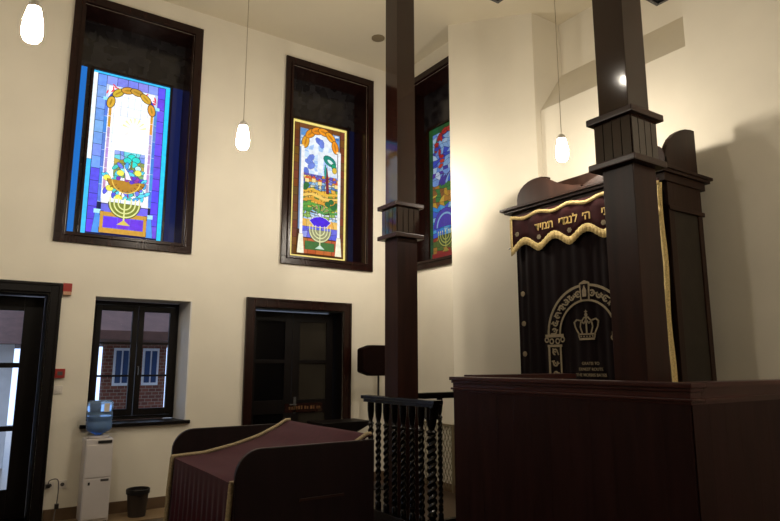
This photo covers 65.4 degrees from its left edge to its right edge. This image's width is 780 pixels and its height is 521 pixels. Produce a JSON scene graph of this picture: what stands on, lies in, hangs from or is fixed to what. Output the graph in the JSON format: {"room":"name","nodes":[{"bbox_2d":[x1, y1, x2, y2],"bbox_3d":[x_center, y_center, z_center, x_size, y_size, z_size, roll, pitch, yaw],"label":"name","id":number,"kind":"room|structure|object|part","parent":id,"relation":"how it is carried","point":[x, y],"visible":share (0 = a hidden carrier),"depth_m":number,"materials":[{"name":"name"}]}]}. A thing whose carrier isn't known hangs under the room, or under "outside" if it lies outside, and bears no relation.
{"room":"house of worship","nodes":[
{"label":"house of worship","id":0,"kind":"room"},
{"bbox_2d":[60,507,164,520],"bbox_3d":[-2.630,2.828,6.793,2.120,0.006,0.467,6,-12,-34],"label":"floor","id":1,"kind":"structure","parent":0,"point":[156,513],"depth_m":6.65,"materials":[{"name":"brown wood"}]},
{"bbox_2d":[76,434,113,520],"bbox_3d":[-3.172,2.337,6.540,0.270,0.890,0.296,6,-12,-34],"label":"water dispenser","id":2,"kind":"object","parent":1,"relation":"on","point":[97,450],"visible":0.98,"depth_m":6.43,"materials":[{"name":"white plastic"}]},
{"bbox_3d":[-3.096,2.507,6.396,0.250,0.405,0.012,6,-12,-34],"label":"door","id":3,"kind":"part","parent":2,"relation":"part of","materials":[{"name":"white plastic"}]},
{"bbox_3d":[-3.096,2.130,6.460,0.250,0.330,0.012,6,-12,-34],"label":"door","id":4,"kind":"part","parent":2,"relation":"part of","materials":[{"name":"white plastic"}]},
{"bbox_2d":[86,400,113,434],"bbox_3d":[-3.174,1.716,6.648,0.260,0.366,0.270,6,-12,-34],"label":"water bottle","id":5,"kind":"object","parent":2,"relation":"on","point":[99,418],"visible":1,"depth_m":6.56,"materials":[{"name":"blue plastic"}]},
{"bbox_2d":[126,486,149,517],"bbox_3d":[-2.784,2.662,6.699,0.252,0.290,0.252,6,-12,-34],"label":"waste bin","id":6,"kind":"object","parent":1,"relation":"on","point":[137,497],"visible":1,"depth_m":6.62,"materials":[{"name":"grey plastic"}]},
{"bbox_2d":[0,0,385,520],"bbox_3d":[-3.035,-0.238,7.623,10.350,6.530,0.450,6,-12,-34],"label":"wall","id":7,"kind":"structure","parent":0,"point":[235,256],"depth_m":7.63,"materials":[{"name":"paint"}]},
{"bbox_2d":[0,279,62,520],"bbox_3d":[-4.757,1.427,6.112,2.360,2.540,0.465,6,-12,-34],"label":"door","id":8,"kind":"structure","parent":7,"relation":"in","point":[25,333],"depth_m":6.66,"materials":[{"name":"brown wood"}]},
{"bbox_3d":[-4.401,1.579,6.497,0.673,2.330,0.006,6,-12,-34],"label":"pane","id":9,"kind":"part","parent":8,"relation":"part of","materials":[{"name":"clear glass"}]},
{"bbox_2d":[45,481,53,489],"bbox_3d":[-3.630,2.400,6.482,0.086,0.086,0.014,6,-12,-34],"label":"wall socket","id":10,"kind":"object","parent":7,"relation":"attached to","point":[51,483],"visible":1,"depth_m":6.49,"materials":[{"name":"white plastic"}]},
{"bbox_2d":[45,478,58,520],"bbox_3d":[-3.485,2.539,6.394,0.344,0.460,0.164,1,-10,-3],"label":"power cable","id":11,"kind":"object","parent":7,"relation":"attached to","point":[56,506],"visible":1,"depth_m":6.43,"materials":[{"name":"grey plastic"}]},
{"bbox_2d":[53,386,62,393],"bbox_3d":[-3.630,1.414,6.650,0.086,0.086,0.014,6,-12,-34],"label":"wall switch","id":12,"kind":"object","parent":7,"relation":"attached to","point":[57,389],"visible":1,"depth_m":6.65,"materials":[{"name":"white plastic"}]},
{"bbox_2d":[54,369,64,377],"bbox_3d":[-3.623,1.238,6.669,0.100,0.100,0.039,6,-12,-34],"label":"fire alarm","id":13,"kind":"object","parent":7,"relation":"attached to","point":[59,373],"visible":1,"depth_m":6.65,"materials":[{"name":"red plastic"}]},
{"bbox_2d":[57,480,66,488],"bbox_3d":[-3.530,2.411,6.548,0.086,0.086,0.014,6,-12,-34],"label":"wall socket","id":14,"kind":"object","parent":7,"relation":"attached to","point":[62,483],"visible":1,"depth_m":6.55,"materials":[{"name":"white plastic"}]},
{"bbox_2d":[62,283,71,295],"bbox_3d":[-3.620,0.323,6.821,0.090,0.135,0.050,6,-12,-34],"label":"fire alarm","id":15,"kind":"object","parent":7,"relation":"attached to","point":[67,287],"visible":1,"depth_m":6.80,"materials":[{"name":"red plastic"}]},
{"bbox_2d":[53,0,203,253],"bbox_3d":[-3.239,-1.639,7.633,1.540,3.065,0.415,6,-12,-34],"label":"window","id":16,"kind":"structure","parent":7,"relation":"in","point":[123,182],"depth_m":7.72,"materials":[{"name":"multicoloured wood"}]},
{"bbox_3d":[-3.830,-1.357,7.409,0.095,2.175,0.009,6,-12,-34],"label":"pane","id":17,"kind":"part","parent":16,"relation":"part of","materials":[{"name":"blue glass"}]},
{"bbox_3d":[-3.319,-1.323,7.701,0.930,2.105,0.057,6,-12,-34],"label":"stained glass panel","id":18,"kind":"part","parent":16,"relation":"part of","materials":[{"name":"multicoloured glass"}]},
{"bbox_3d":[-3.328,-1.321,7.714,0.990,2.165,0.045,6,-12,-34],"label":"panel frame","id":19,"kind":"part","parent":16,"relation":"part of","materials":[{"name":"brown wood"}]},
{"bbox_3d":[-3.351,-1.611,7.797,1.280,2.805,0.015,6,-12,-34],"label":"pane","id":20,"kind":"part","parent":16,"relation":"part of","materials":[{"name":"clear glass"}]},
{"bbox_3d":[-2.873,-1.249,8.047,0.135,2.175,0.009,6,-12,-34],"label":"pane","id":21,"kind":"part","parent":16,"relation":"part of","materials":[{"name":"blue"}]},
{"bbox_2d":[79,300,191,428],"bbox_3d":[-3.044,1.215,7.327,1.200,1.475,0.480,6,-12,-34],"label":"window","id":22,"kind":"structure","parent":7,"relation":"in","point":[139,362],"depth_m":7.48,"materials":[{"name":"brown wood"}]},
{"bbox_3d":[-3.335,1.195,7.341,0.361,1.182,0.004,6,-12,-34],"label":"pane","id":23,"kind":"part","parent":22,"relation":"part of","materials":[{"name":"clear glass"}]},
{"bbox_3d":[-3.030,1.919,7.186,1.200,0.040,0.430,6,-12,-34],"label":"sill","id":24,"kind":"part","parent":22,"relation":"part of","materials":[{"name":"brown wood"}]},
{"bbox_3d":[-2.946,1.239,7.600,0.321,1.182,0.004,6,-12,-34],"label":"pane","id":25,"kind":"part","parent":22,"relation":"part of","materials":[{"name":"clear glass"}]},
{"bbox_2d":[42,471,383,520],"bbox_3d":[-1.760,2.915,7.673,4.590,0.130,0.020,6,-12,-34],"label":"baseboard","id":26,"kind":"structure","parent":7,"relation":"attached to","point":[66,513],"depth_m":6.77,"materials":[{"name":"brown wood"}]},
{"bbox_2d":[241,297,351,424],"bbox_3d":[-1.341,1.825,8.389,1.590,2.520,0.465,6,-12,-34],"label":"door","id":27,"kind":"structure","parent":7,"relation":"in","point":[295,357],"depth_m":8.52,"materials":[{"name":"brown wood"}]},
{"bbox_3d":[-1.654,1.893,8.255,0.435,2.300,0.006,6,-12,-34],"label":"pane","id":28,"kind":"part","parent":27,"relation":"part of","materials":[{"name":"black glass"}]},
{"bbox_3d":[-1.342,1.997,8.387,0.118,0.220,0.058,6,-12,-34],"label":"handle","id":29,"kind":"part","parent":27,"relation":"part of","materials":[{"name":"silver metal"}]},
{"bbox_3d":[-1.113,1.955,8.616,0.435,2.300,0.006,6,-12,-34],"label":"pane","id":30,"kind":"part","parent":27,"relation":"part of","materials":[{"name":"clear glass"}]},
{"bbox_2d":[280,55,373,271],"bbox_3d":[-0.980,-1.382,9.140,1.495,3.065,0.415,6,-12,-34],"label":"window","id":31,"kind":"structure","parent":7,"relation":"in","point":[327,210],"depth_m":9.28,"materials":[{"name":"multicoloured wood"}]},
{"bbox_3d":[-1.060,-1.066,9.207,0.930,2.105,0.059,6,-12,-34],"label":"stained glass panel","id":32,"kind":"part","parent":31,"relation":"part of","materials":[{"name":"multicoloured glass"}]},
{"bbox_3d":[-1.069,-1.064,9.220,0.990,2.165,0.045,6,-12,-34],"label":"panel frame","id":33,"kind":"part","parent":31,"relation":"part of","materials":[{"name":"brown wood"}]},
{"bbox_3d":[-1.092,-1.354,9.303,1.235,2.805,0.015,6,-12,-34],"label":"pane","id":34,"kind":"part","parent":31,"relation":"part of","materials":[{"name":"clear glass"}]},
{"bbox_3d":[-0.624,-0.993,9.547,0.112,2.175,0.009,6,-12,-34],"label":"pane","id":35,"kind":"part","parent":31,"relation":"part of","materials":[{"name":"blue glass"}]},
{"bbox_2d":[4,480,455,520],"bbox_3d":[0.073,2.202,2.502,10.300,0.200,11.617,6,-12,-34],"label":"floor","id":36,"kind":"structure","parent":0,"point":[449,503],"depth_m":7.30,"materials":[{"name":"tile"}]},
{"bbox_2d":[171,423,373,520],"bbox_3d":[-0.912,1.846,4.402,0.980,1.140,1.447,6,-12,-34],"label":"desk","id":37,"kind":"object","parent":36,"relation":"on","point":[328,481],"visible":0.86,"depth_m":3.91,"materials":[{"name":"black wood"}]},
{"bbox_3d":[-1.307,1.944,4.978,0.980,1.140,0.035,6,-12,-34],"label":"panel","id":38,"kind":"part","parent":37,"relation":"part of","materials":[{"name":"black wood"}]},
{"bbox_2d":[163,418,371,520],"bbox_3d":[-0.928,1.699,4.422,1.045,0.937,1.360,6,-12,-34],"label":"cloth","id":39,"kind":"object","parent":37,"relation":"on","point":[200,484],"visible":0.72,"depth_m":4.49,"materials":[{"name":"red fabric"}]},
{"bbox_3d":[-0.523,1.749,3.835,0.980,1.140,0.035,6,-12,-34],"label":"panel","id":40,"kind":"part","parent":37,"relation":"part of","materials":[{"name":"black wood"}]},
{"bbox_2d":[307,418,368,431],"bbox_3d":[-0.649,2.486,7.582,0.710,0.945,0.440,6,-12,-34],"label":"book stand","id":41,"kind":"object","parent":36,"relation":"on","point":[351,424],"visible":0.19,"depth_m":7.53,"materials":[{"name":"brown wood"}]},
{"bbox_2d":[357,345,384,489],"bbox_3d":[-0.161,2.131,8.369,0.600,1.910,0.300,6,-12,-34],"label":"speaker","id":42,"kind":"object","parent":36,"relation":"on","point":[370,358],"visible":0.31,"depth_m":8.35},
{"bbox_2d":[377,0,423,520],"bbox_3d":[0.110,-0.443,6.422,0.356,6.330,0.356,6,-12,-34],"label":"wooden column","id":43,"kind":"structure","parent":36,"relation":"on","point":[400,213],"depth_m":6.29,"materials":[{"name":"brown wood"}]},
{"bbox_2d":[361,395,442,520],"bbox_3d":[0.078,1.916,5.440,0.103,1.350,1.170,6,-12,-34],"label":"railing","id":44,"kind":"object","parent":36,"relation":"on","point":[427,409],"visible":0.88,"depth_m":5.36,"materials":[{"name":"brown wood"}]},
{"bbox_3d":[0.072,2.425,5.362,0.060,0.320,1.070,6,-12,-34],"label":"board","id":45,"kind":"part","parent":44,"relation":"part of","materials":[{"name":"brown wood"}]},
{"bbox_3d":[0.078,1.283,5.548,0.100,0.065,1.170,6,-12,-34],"label":"rail","id":46,"kind":"part","parent":44,"relation":"part of","materials":[{"name":"brown wood"}]},
{"bbox_3d":[0.350,1.722,5.066,0.103,0.967,0.103,6,-12,-34],"label":"newel post","id":47,"kind":"part","parent":44,"relation":"part of","materials":[{"name":"brown wood"}]},
{"bbox_2d":[418,392,455,520],"bbox_3d":[0.458,2.084,6.426,1.050,1.350,0.090,6,-12,-34],"label":"railing","id":48,"kind":"object","parent":36,"relation":"on","point":[425,395],"visible":0.3,"depth_m":6.46,"materials":[{"name":"brown wood"}]},
{"bbox_3d":[0.458,1.451,6.534,1.050,0.065,0.090,6,-12,-34],"label":"rail","id":49,"kind":"part","parent":48,"relation":"part of","materials":[{"name":"brown wood"}]},
{"bbox_3d":[0.458,2.730,6.316,1.050,0.040,0.060,6,-12,-34],"label":"board","id":50,"kind":"part","parent":48,"relation":"part of","materials":[{"name":"brown wood"}]},
{"bbox_2d":[500,129,716,381],"bbox_3d":[2.215,0.768,6.292,0.835,3.900,2.085,6,-12,-34],"label":"torah ark","id":51,"kind":"object","parent":36,"relation":"on","point":[558,237],"visible":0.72,"depth_m":6.05,"materials":[{"name":"brown wood"}]},
{"bbox_2d":[517,231,671,379],"bbox_3d":[1.948,0.880,6.026,0.034,2.950,1.802,6,-12,-34],"label":"curtain","id":52,"kind":"object","parent":51,"relation":"hanging from","point":[565,321],"depth_m":6.27,"materials":[{"name":"black fabric"}]},
{"bbox_3d":[2.217,-0.629,6.531,0.830,0.135,2.085,6,-12,-34],"label":"cornice","id":53,"kind":"part","parent":51,"relation":"part of","materials":[{"name":"brown wood"}]},
{"bbox_3d":[2.758,0.928,5.447,0.590,3.300,0.058,6,-12,-34],"label":"frame","id":54,"kind":"part","parent":51,"relation":"part of","materials":[{"name":"brown wood"}]},
{"bbox_3d":[2.760,0.852,5.474,0.400,2.660,0.018,6,-12,-34],"label":"panel","id":55,"kind":"part","parent":51,"relation":"part of","materials":[{"name":"brown wood"}]},
{"bbox_2d":[449,373,779,520],"bbox_3d":[1.873,1.650,4.513,2.000,1.564,2.030,6,-12,-34],"label":"enclosure","id":56,"kind":"object","parent":36,"relation":"on","point":[559,446],"visible":1,"depth_m":3.68,"materials":[{"name":"brown wood"}]},
{"bbox_3d":[1.095,1.588,3.990,0.078,1.510,1.970,6,-12,-34],"label":"panel","id":57,"kind":"part","parent":56,"relation":"part of","materials":[{"name":"brown wood"}]},
{"bbox_3d":[2.422,1.545,3.740,1.966,1.510,0.078,6,-12,-34],"label":"panel","id":58,"kind":"part","parent":56,"relation":"part of","materials":[{"name":"brown wood"}]},
{"bbox_2d":[586,0,671,381],"bbox_3d":[1.593,-0.835,4.117,0.356,6.330,0.356,6,-12,-34],"label":"wooden column","id":59,"kind":"structure","parent":36,"relation":"on","point":[625,134],"depth_m":3.95,"materials":[{"name":"brown wood"}]},
{"bbox_2d":[163,0,591,70],"bbox_3d":[0.073,-4.236,3.599,10.300,0.200,11.617,6,-12,-34],"label":"ceiling","id":60,"kind":"structure","parent":0,"point":[345,29],"depth_m":8.30,"materials":[{"name":"paint"}]},
{"bbox_2d":[21,0,42,43],"bbox_3d":[-2.325,-2.709,4.157,0.125,2.622,0.125,6,-12,-34],"label":"pendant bulb","id":61,"kind":"object","parent":60,"relation":"hanging from","point":[32,23],"visible":1,"depth_m":3.92,"materials":[{"name":"white glass"}]},
{"bbox_2d":[236,0,248,149],"bbox_3d":[-1.435,-2.373,6.131,0.125,2.622,0.125,6,-12,-34],"label":"pendant bulb","id":62,"kind":"object","parent":60,"relation":"hanging from","point":[242,140],"visible":1,"depth_m":5.90,"materials":[{"name":"white glass"}]},
{"bbox_3d":[-1.435,-1.198,5.931,0.125,0.238,0.125,6,-12,-34],"label":"bulb","id":63,"kind":"part","parent":62,"relation":"part of","materials":[{"name":"white glass"}]},
{"bbox_3d":[-1.435,-2.514,6.155,0.007,2.335,0.006,6,-12,-34],"label":"cord","id":64,"kind":"part","parent":62,"relation":"part of","materials":[{"name":"brown plastic"}]},
{"bbox_2d":[372,34,384,41],"bbox_3d":[-0.172,-3.229,8.846,0.190,0.022,0.190,6,-12,-34],"label":"ceiling speaker","id":65,"kind":"object","parent":60,"relation":"attached to","point":[377,38],"visible":1,"depth_m":8.82,"materials":[{"name":"brown"}]},
{"bbox_2d":[554,0,567,161],"bbox_3d":[1.776,-2.314,6.475,0.125,2.622,0.125,6,-12,-34],"label":"pendant bulb","id":66,"kind":"object","parent":60,"relation":"hanging from","point":[561,148],"visible":1,"depth_m":6.25,"materials":[{"name":"white glass"}]},
{"bbox_3d":[1.776,-2.456,6.500,0.007,2.335,0.006,6,-12,-34],"label":"cord","id":67,"kind":"part","parent":66,"relation":"part of","materials":[{"name":"brown plastic"}]},
{"bbox_3d":[1.776,-1.139,6.275,0.125,0.238,0.125,6,-12,-34],"label":"bulb","id":68,"kind":"part","parent":66,"relation":"part of","materials":[{"name":"white glass"}]},
{"bbox_2d":[646,0,667,5],"bbox_3d":[2.400,-3.099,5.420,0.440,1.430,0.440,6,-12,-34],"label":"lantern","id":69,"kind":"object","parent":60,"relation":"hanging from","point":[655,2],"visible":1,"depth_m":5.54,"materials":[{"name":"black plastic"}]},
{"bbox_2d":[414,42,454,483],"bbox_3d":[0.788,-0.018,8.914,0.450,6.330,1.667,6,-12,-34],"label":"wall","id":70,"kind":"structure","parent":0,"point":[434,285],"depth_m":8.54,"materials":[{"name":"paint"}]},
{"bbox_2d":[415,56,451,270],"bbox_3d":[0.743,-1.391,9.085,0.415,3.065,1.495,6,-12,-34],"label":"window","id":71,"kind":"structure","parent":70,"relation":"in","point":[432,111],"depth_m":9.44,"materials":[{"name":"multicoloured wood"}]},
{"bbox_3d":[0.575,-0.983,9.605,0.009,2.175,0.072,6,-12,-34],"label":"pane","id":72,"kind":"part","parent":71,"relation":"part of","materials":[{"name":"black"}]},
{"bbox_3d":[0.908,-1.373,9.195,0.015,2.805,1.235,6,-12,-34],"label":"pane","id":73,"kind":"part","parent":71,"relation":"part of","materials":[{"name":"clear glass"}]},
{"bbox_3d":[0.875,-1.081,9.122,0.045,2.165,0.990,6,-12,-34],"label":"panel frame","id":74,"kind":"part","parent":71,"relation":"part of","materials":[{"name":"brown wood"}]},
{"bbox_3d":[0.869,-1.081,9.118,0.041,2.105,0.930,6,-12,-34],"label":"stained glass panel","id":75,"kind":"part","parent":71,"relation":"part of","materials":[{"name":"multicoloured glass"}]},
{"bbox_2d":[419,477,454,492],"bbox_3d":[0.588,3.032,8.269,0.020,0.100,1.607,6,-12,-34],"label":"baseboard","id":76,"kind":"structure","parent":70,"relation":"attached to","point":[445,488],"depth_m":8.03,"materials":[{"name":"brown wood"}]},
{"bbox_2d":[423,421,454,492],"bbox_3d":[0.631,2.643,8.250,0.038,0.860,0.720,6,-12,-34],"label":"guard","id":77,"kind":"object","parent":70,"relation":"attached to","point":[452,445],"visible":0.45,"depth_m":8.04,"materials":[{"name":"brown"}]},
{"bbox_2d":[448,13,542,376],"bbox_3d":[1.401,-0.198,7.857,0.836,6.330,0.865,6,-12,-34],"label":"wall pier","id":78,"kind":"object","parent":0,"point":[496,135],"visible":0.5,"depth_m":7.99,"materials":[{"name":"paint"}]},
{"bbox_2d":[536,0,779,380],"bbox_3d":[4.643,-0.743,4.660,0.900,6.330,9.200,6,-12,-34],"label":"wall","id":79,"kind":"structure","parent":0,"point":[712,67],"depth_m":5.97,"materials":[{"name":"paint"}]}
]}

